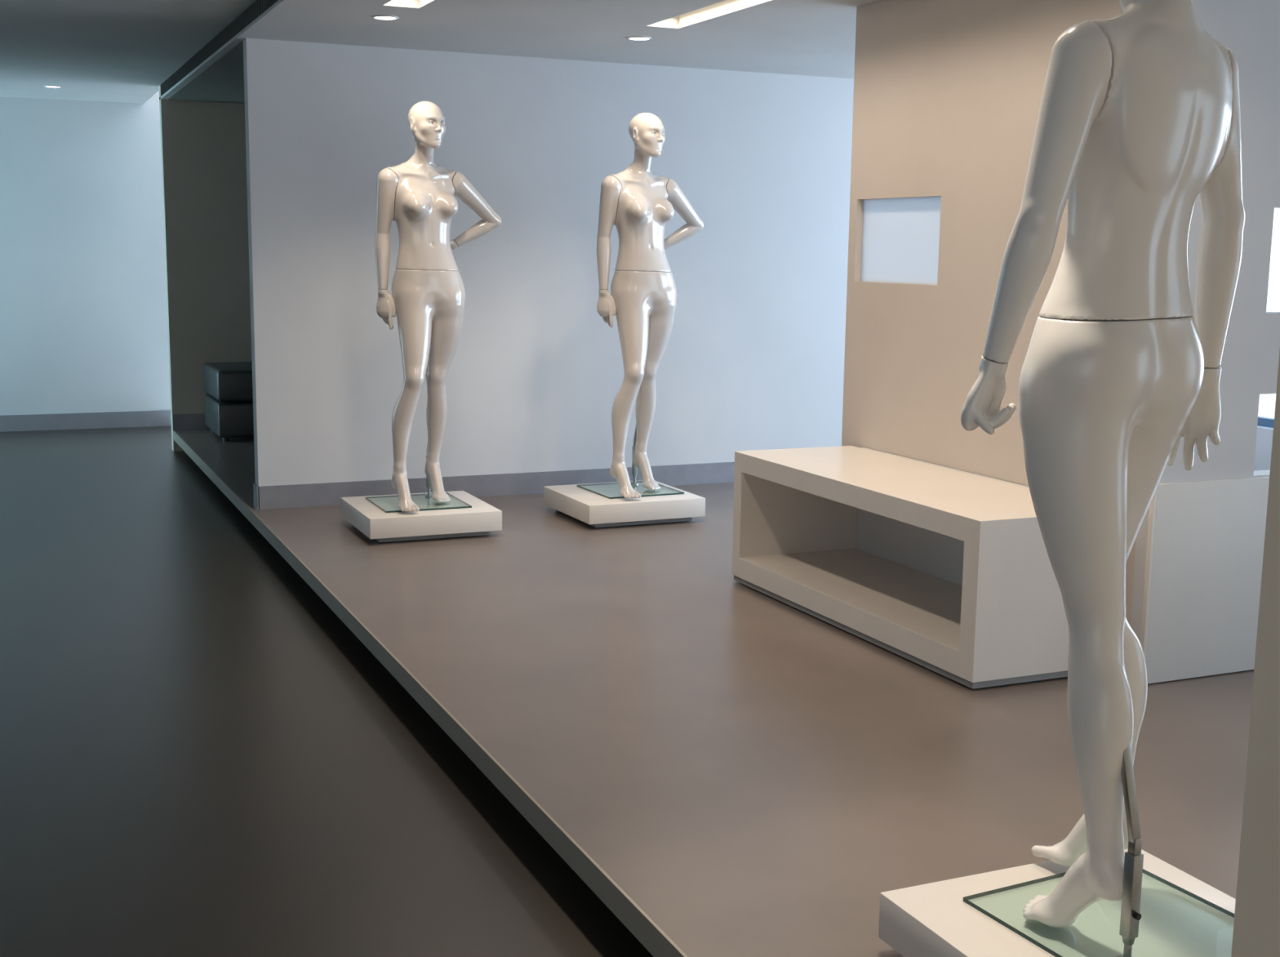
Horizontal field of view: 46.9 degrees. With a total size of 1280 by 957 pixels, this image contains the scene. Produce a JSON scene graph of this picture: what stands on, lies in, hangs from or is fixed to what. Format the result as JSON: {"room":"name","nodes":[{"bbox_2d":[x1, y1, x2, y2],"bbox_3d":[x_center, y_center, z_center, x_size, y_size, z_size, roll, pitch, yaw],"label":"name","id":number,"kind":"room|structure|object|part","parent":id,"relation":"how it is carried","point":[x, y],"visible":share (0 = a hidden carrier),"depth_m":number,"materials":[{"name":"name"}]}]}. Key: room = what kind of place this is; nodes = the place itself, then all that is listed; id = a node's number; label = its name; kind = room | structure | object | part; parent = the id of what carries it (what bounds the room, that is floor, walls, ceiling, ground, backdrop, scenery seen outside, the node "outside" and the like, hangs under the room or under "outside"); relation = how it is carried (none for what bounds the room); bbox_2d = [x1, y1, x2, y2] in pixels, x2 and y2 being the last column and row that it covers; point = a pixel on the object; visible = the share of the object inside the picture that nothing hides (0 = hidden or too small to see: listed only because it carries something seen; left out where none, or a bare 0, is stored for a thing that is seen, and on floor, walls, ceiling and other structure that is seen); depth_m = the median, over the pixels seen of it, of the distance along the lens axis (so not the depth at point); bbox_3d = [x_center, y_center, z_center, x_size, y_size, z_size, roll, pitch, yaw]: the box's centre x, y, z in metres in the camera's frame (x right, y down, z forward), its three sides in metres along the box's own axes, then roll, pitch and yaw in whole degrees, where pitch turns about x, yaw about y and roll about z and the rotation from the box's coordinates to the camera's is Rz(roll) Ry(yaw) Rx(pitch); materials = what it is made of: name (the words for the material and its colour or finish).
{"room":"clothing store","nodes":[
{"label":"clothing store","id":0,"kind":"room"},
{"bbox_2d":[0,90,170,415],"bbox_3d":[-3.460,-1.844,11.757,11.200,2.870,0.100,-3,10,-23],"label":"wall","id":1,"kind":"structure","parent":0,"point":[83,313],"depth_m":11.35,"materials":[{"name":"white paint"}]},
{"bbox_2d":[0,409,171,431],"bbox_3d":[-3.455,-0.500,11.917,11.200,0.125,0.011,-3,10,-23],"label":"baseboard","id":2,"kind":"structure","parent":1,"relation":"attached to","point":[140,418],"depth_m":11.53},
{"bbox_2d":[0,0,256,103],"bbox_3d":[-3.158,-1.694,3.489,5.160,0.100,15.340,-3,10,-23],"label":"ceiling","id":3,"kind":"structure","parent":0,"point":[98,51],"depth_m":7.88,"materials":[{"name":"paint"}]},
{"bbox_2d":[44,85,62,88],"bbox_3d":[-4.044,-2.699,10.154,0.116,0.008,0.116,-3,10,-23],"label":"recessed light","id":4,"kind":"object","parent":3,"relation":"in","point":[50,86],"visible":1,"depth_m":10.15,"materials":[{"name":"white plastic"}]},
{"bbox_2d":[158,85,252,451],"bbox_3d":[-1.877,-1.606,10.817,3.072,2.732,0.100,-3,10,-23],"label":"wall","id":5,"kind":"structure","parent":0,"point":[203,144],"depth_m":10.25,"materials":[{"name":"black paint"}]},
{"bbox_2d":[172,413,209,430],"bbox_3d":[-1.915,-0.468,10.924,2.972,0.110,0.011,-3,10,-23],"label":"baseboard","id":6,"kind":"structure","parent":5,"relation":"attached to","point":[180,421],"depth_m":10.37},
{"bbox_2d":[159,0,293,100],"bbox_3d":[-0.502,-1.765,3.814,0.037,0.392,13.820,-3,10,-23],"label":"trim","id":7,"kind":"structure","parent":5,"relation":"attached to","point":[279,5],"depth_m":7.15,"materials":[{"name":"paint"}]},
{"bbox_2d":[160,0,278,96],"bbox_3d":[-0.514,-1.623,3.826,0.014,0.075,13.710,-3,10,-23],"label":"ceiling beam","id":8,"kind":"structure","parent":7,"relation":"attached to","point":[258,7],"depth_m":7.42,"materials":[{"name":"grey paint"}]},
{"bbox_2d":[0,426,653,956],"bbox_3d":[-3.160,0.861,3.993,5.300,0.100,15.500,-3,10,-23],"label":"floor","id":9,"kind":"structure","parent":0,"point":[199,757],"depth_m":4.15,"materials":[{"name":"concrete"}]},
{"bbox_2d":[166,0,880,103],"bbox_3d":[2.276,-1.783,5.042,6.040,0.126,13.820,-3,10,-23],"label":"ceiling","id":10,"kind":"structure","parent":0,"point":[804,37],"depth_m":6.64,"materials":[{"name":"paint"}]},
{"bbox_2d":[371,14,399,20],"bbox_3d":[-1.083,-1.959,6.268,0.116,0.008,0.116,-3,10,-23],"label":"recessed light","id":11,"kind":"object","parent":10,"relation":"in","point":[381,17],"visible":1,"depth_m":6.25,"materials":[{"name":"white plastic"}]},
{"bbox_2d":[626,35,651,40],"bbox_3d":[-0.003,-2.027,6.790,0.116,0.008,0.116,-3,10,-23],"label":"recessed light","id":12,"kind":"object","parent":10,"relation":"in","point":[633,37],"visible":1,"depth_m":6.78,"materials":[{"name":"white plastic"}]},
{"bbox_2d":[243,38,853,486],"bbox_3d":[0.865,-1.267,8.371,6.028,2.574,0.100,-3,10,-23],"label":"wall","id":13,"kind":"structure","parent":0,"point":[753,357],"depth_m":7.72,"materials":[{"name":"white paint"}]},
{"bbox_2d":[253,462,734,509],"bbox_3d":[0.846,-0.064,8.558,6.037,0.115,0.121,-3,10,-23],"label":"baseboard","id":14,"kind":"structure","parent":13,"relation":"attached to","point":[277,496],"depth_m":7.78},
{"bbox_2d":[174,428,1253,956],"bbox_3d":[2.255,0.522,5.352,6.064,0.012,13.720,-3,10,-23],"label":"floor","id":15,"kind":"structure","parent":0,"point":[753,771],"depth_m":4.09,"materials":[{"name":"brown concrete"}]},
{"bbox_2d":[203,361,253,441],"bbox_3d":[-2.620,-0.734,10.109,0.639,0.869,0.700,-3,10,-23],"label":"lounge chair","id":16,"kind":"object","parent":15,"relation":"on","point":[228,403],"visible":0.35,"depth_m":9.76,"materials":[{"name":"black leather"}]},
{"bbox_3d":[-2.756,-0.265,9.805,0.040,0.034,0.040,-3,10,-23],"label":"leg","id":17,"kind":"part","parent":16,"relation":"part of","materials":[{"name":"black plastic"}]},
{"bbox_2d":[203,361,253,402],"bbox_3d":[-2.685,-0.666,10.092,0.500,0.212,0.700,-3,10,-23],"label":"seat cushion","id":18,"kind":"object","parent":16,"relation":"on","point":[224,382],"depth_m":9.75,"materials":[{"name":"black leather"}]},
{"bbox_3d":[-2.633,-0.445,10.151,0.620,0.225,0.700,-3,10,-23],"label":"seat","id":19,"kind":"part","parent":16,"relation":"part of","materials":[{"name":"black leather"}]},
{"bbox_2d":[340,490,502,542],"bbox_3d":[-1.024,0.177,6.849,0.606,0.120,0.600,-3,10,-23],"label":"plinth","id":20,"kind":"object","parent":15,"relation":"on","point":[482,517],"visible":0.98,"depth_m":6.64,"materials":[{"name":"white paint"}]},
{"bbox_2d":[173,430,688,956],"bbox_3d":[-0.509,0.701,4.157,0.047,0.064,13.720,-3,10,-23],"label":"trim","id":21,"kind":"structure","parent":15,"relation":"attached to","point":[644,928],"depth_m":3.85,"materials":[{"name":"grey metal"}]},
{"bbox_2d":[364,101,502,512],"bbox_3d":[-0.891,-0.783,6.728,0.649,1.818,0.488,-3,10,-23],"label":"mannequin","id":22,"kind":"object","parent":15,"relation":"on","point":[428,302],"visible":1,"depth_m":6.60},
{"bbox_3d":[-1.138,-1.112,6.586,0.082,0.536,0.121,-5,10,-31],"label":"arm","id":23,"kind":"part","parent":22,"relation":"part of"},
{"bbox_3d":[-1.034,0.111,6.858,0.400,0.008,0.400,-3,10,-23],"label":"glass plate","id":24,"kind":"part","parent":22,"relation":"part of","materials":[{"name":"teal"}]},
{"bbox_3d":[-0.995,-0.108,6.967,0.044,0.391,0.052,-3,10,-23],"label":"support rod","id":25,"kind":"part","parent":22,"relation":"part of","materials":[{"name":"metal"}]},
{"bbox_3d":[-0.760,-1.245,6.838,0.275,0.343,0.189,-3,10,-23],"label":"arm","id":26,"kind":"part","parent":22,"relation":"part of"},
{"bbox_2d":[543,480,705,527],"bbox_3d":[-0.085,0.126,7.259,0.606,0.120,0.600,-3,10,-24],"label":"plinth","id":27,"kind":"object","parent":15,"relation":"on","point":[593,509],"visible":0.9,"depth_m":7.05,"materials":[{"name":"white paint"}]},
{"bbox_2d":[577,112,703,498],"bbox_3d":[0.090,-0.839,7.164,0.635,1.818,0.508,-4,10,-25],"label":"mannequin","id":28,"kind":"object","parent":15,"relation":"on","point":[640,202],"visible":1,"depth_m":7.02},
{"bbox_3d":[-0.155,-1.165,7.002,0.082,0.536,0.121,-5,11,-33],"label":"arm","id":29,"kind":"part","parent":28,"relation":"part of"},
{"bbox_3d":[-0.050,0.054,7.302,0.400,0.008,0.400,-4,10,-25],"label":"glass plate","id":30,"kind":"part","parent":28,"relation":"part of","materials":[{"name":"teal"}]},
{"bbox_3d":[-0.021,-0.161,7.388,0.044,0.391,0.052,-4,10,-25],"label":"support rod","id":31,"kind":"part","parent":28,"relation":"part of","materials":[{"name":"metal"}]},
{"bbox_3d":[0.213,-1.299,7.267,0.275,0.343,0.189,-4,10,-25],"label":"arm","id":32,"kind":"part","parent":28,"relation":"part of"},
{"bbox_2d":[732,445,1069,688],"bbox_3d":[0.939,0.254,5.226,0.551,0.523,1.585,-3,10,-23],"label":"bench","id":33,"kind":"object","parent":15,"relation":"on","point":[949,572],"visible":0.78,"depth_m":5.10,"materials":[{"name":"white paint"}]},
{"bbox_3d":[1.197,0.232,5.299,0.017,0.495,1.517,-3,10,-23],"label":"panel","id":34,"kind":"part","parent":33,"relation":"part of","materials":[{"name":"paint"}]},
{"bbox_2d":[878,848,1235,956],"bbox_3d":[0.847,0.865,2.626,0.606,0.120,0.600,-3,10,-23],"label":"plinth","id":35,"kind":"object","parent":15,"relation":"on","point":[931,919],"visible":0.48,"depth_m":2.67,"materials":[{"name":"white paint"}]},
{"bbox_2d":[960,0,1244,956],"bbox_3d":[0.777,-0.109,2.502,0.589,1.839,0.486,-4,10,-27],"label":"mannequin","id":36,"kind":"object","parent":35,"relation":"on","point":[1139,117],"visible":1,"depth_m":2.38},
{"bbox_3d":[0.640,-0.445,2.308,0.153,0.528,0.127,-4,10,-27],"label":"arm","id":37,"kind":"part","parent":36,"relation":"part of"},
{"bbox_3d":[0.869,0.796,2.649,0.400,0.008,0.400,-4,10,-27],"label":"glass plate","id":38,"kind":"part","parent":36,"relation":"part of","materials":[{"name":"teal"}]},
{"bbox_3d":[0.818,0.623,2.457,0.044,0.391,0.052,-4,10,-27],"label":"support rod","id":39,"kind":"part","parent":36,"relation":"part of","materials":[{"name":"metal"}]},
{"bbox_3d":[0.972,-0.462,2.520,0.092,0.542,0.120,-4,10,-27],"label":"arm","id":40,"kind":"part","parent":36,"relation":"part of"},
{"bbox_2d":[1140,475,1269,683],"bbox_3d":[1.902,0.306,4.637,0.797,0.628,0.016,-3,10,-23],"label":"counter","id":41,"kind":"object","parent":15,"relation":"on","point":[1206,539],"visible":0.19,"depth_m":4.56,"materials":[{"name":"paint"}]},
{"bbox_3d":[1.543,0.325,4.481,0.013,0.628,0.016,-3,10,-23],"label":"panel","id":42,"kind":"part","parent":41,"relation":"part of","materials":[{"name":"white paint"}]},
{"bbox_2d":[841,0,1136,626],"bbox_3d":[1.239,-0.673,5.244,0.100,2.367,1.740,-3,10,-23],"label":"wall partition","id":43,"kind":"structure","parent":0,"point":[948,94],"depth_m":5.37,"materials":[{"name":"beige paint"}]},
{"bbox_2d":[860,195,941,284],"bbox_3d":[1.015,-0.917,5.689,0.008,0.325,0.575,-3,10,-23],"label":"window","id":44,"kind":"structure","parent":43,"relation":"in","point":[900,237],"depth_m":5.69,"materials":[{"name":"white glass"}]},
{"bbox_2d":[1130,0,1279,642],"bbox_3d":[2.105,-0.567,4.639,1.195,2.367,0.080,-3,10,-23],"label":"wall","id":45,"kind":"structure","parent":0,"point":[1250,29],"depth_m":4.47,"materials":[{"name":"white paint"}]},
{"bbox_2d":[1231,351,1279,956],"bbox_3d":[1.504,-0.158,1.979,1.655,2.367,0.080,-3,10,-23],"label":"wall","id":46,"kind":"structure","parent":0,"point":[1256,923],"depth_m":1.73,"materials":[{"name":"beige paint"}]},
{"bbox_2d":[1253,425,1273,471],"bbox_3d":[4.808,-0.892,6.663,0.200,2.482,6.460,-3,10,-23],"label":"wall","id":47,"kind":"structure","parent":0,"point":[1264,434],"depth_m":8.90,"materials":[{"name":"white paint"}]},
{"bbox_2d":[1257,416,1274,427],"bbox_3d":[4.039,-1.154,8.402,0.060,1.840,1.900,-3,10,-23],"label":"window","id":48,"kind":"structure","parent":47,"relation":"in","point":[1262,421],"depth_m":8.97,"materials":[{"name":"blue glass"}]}
]}

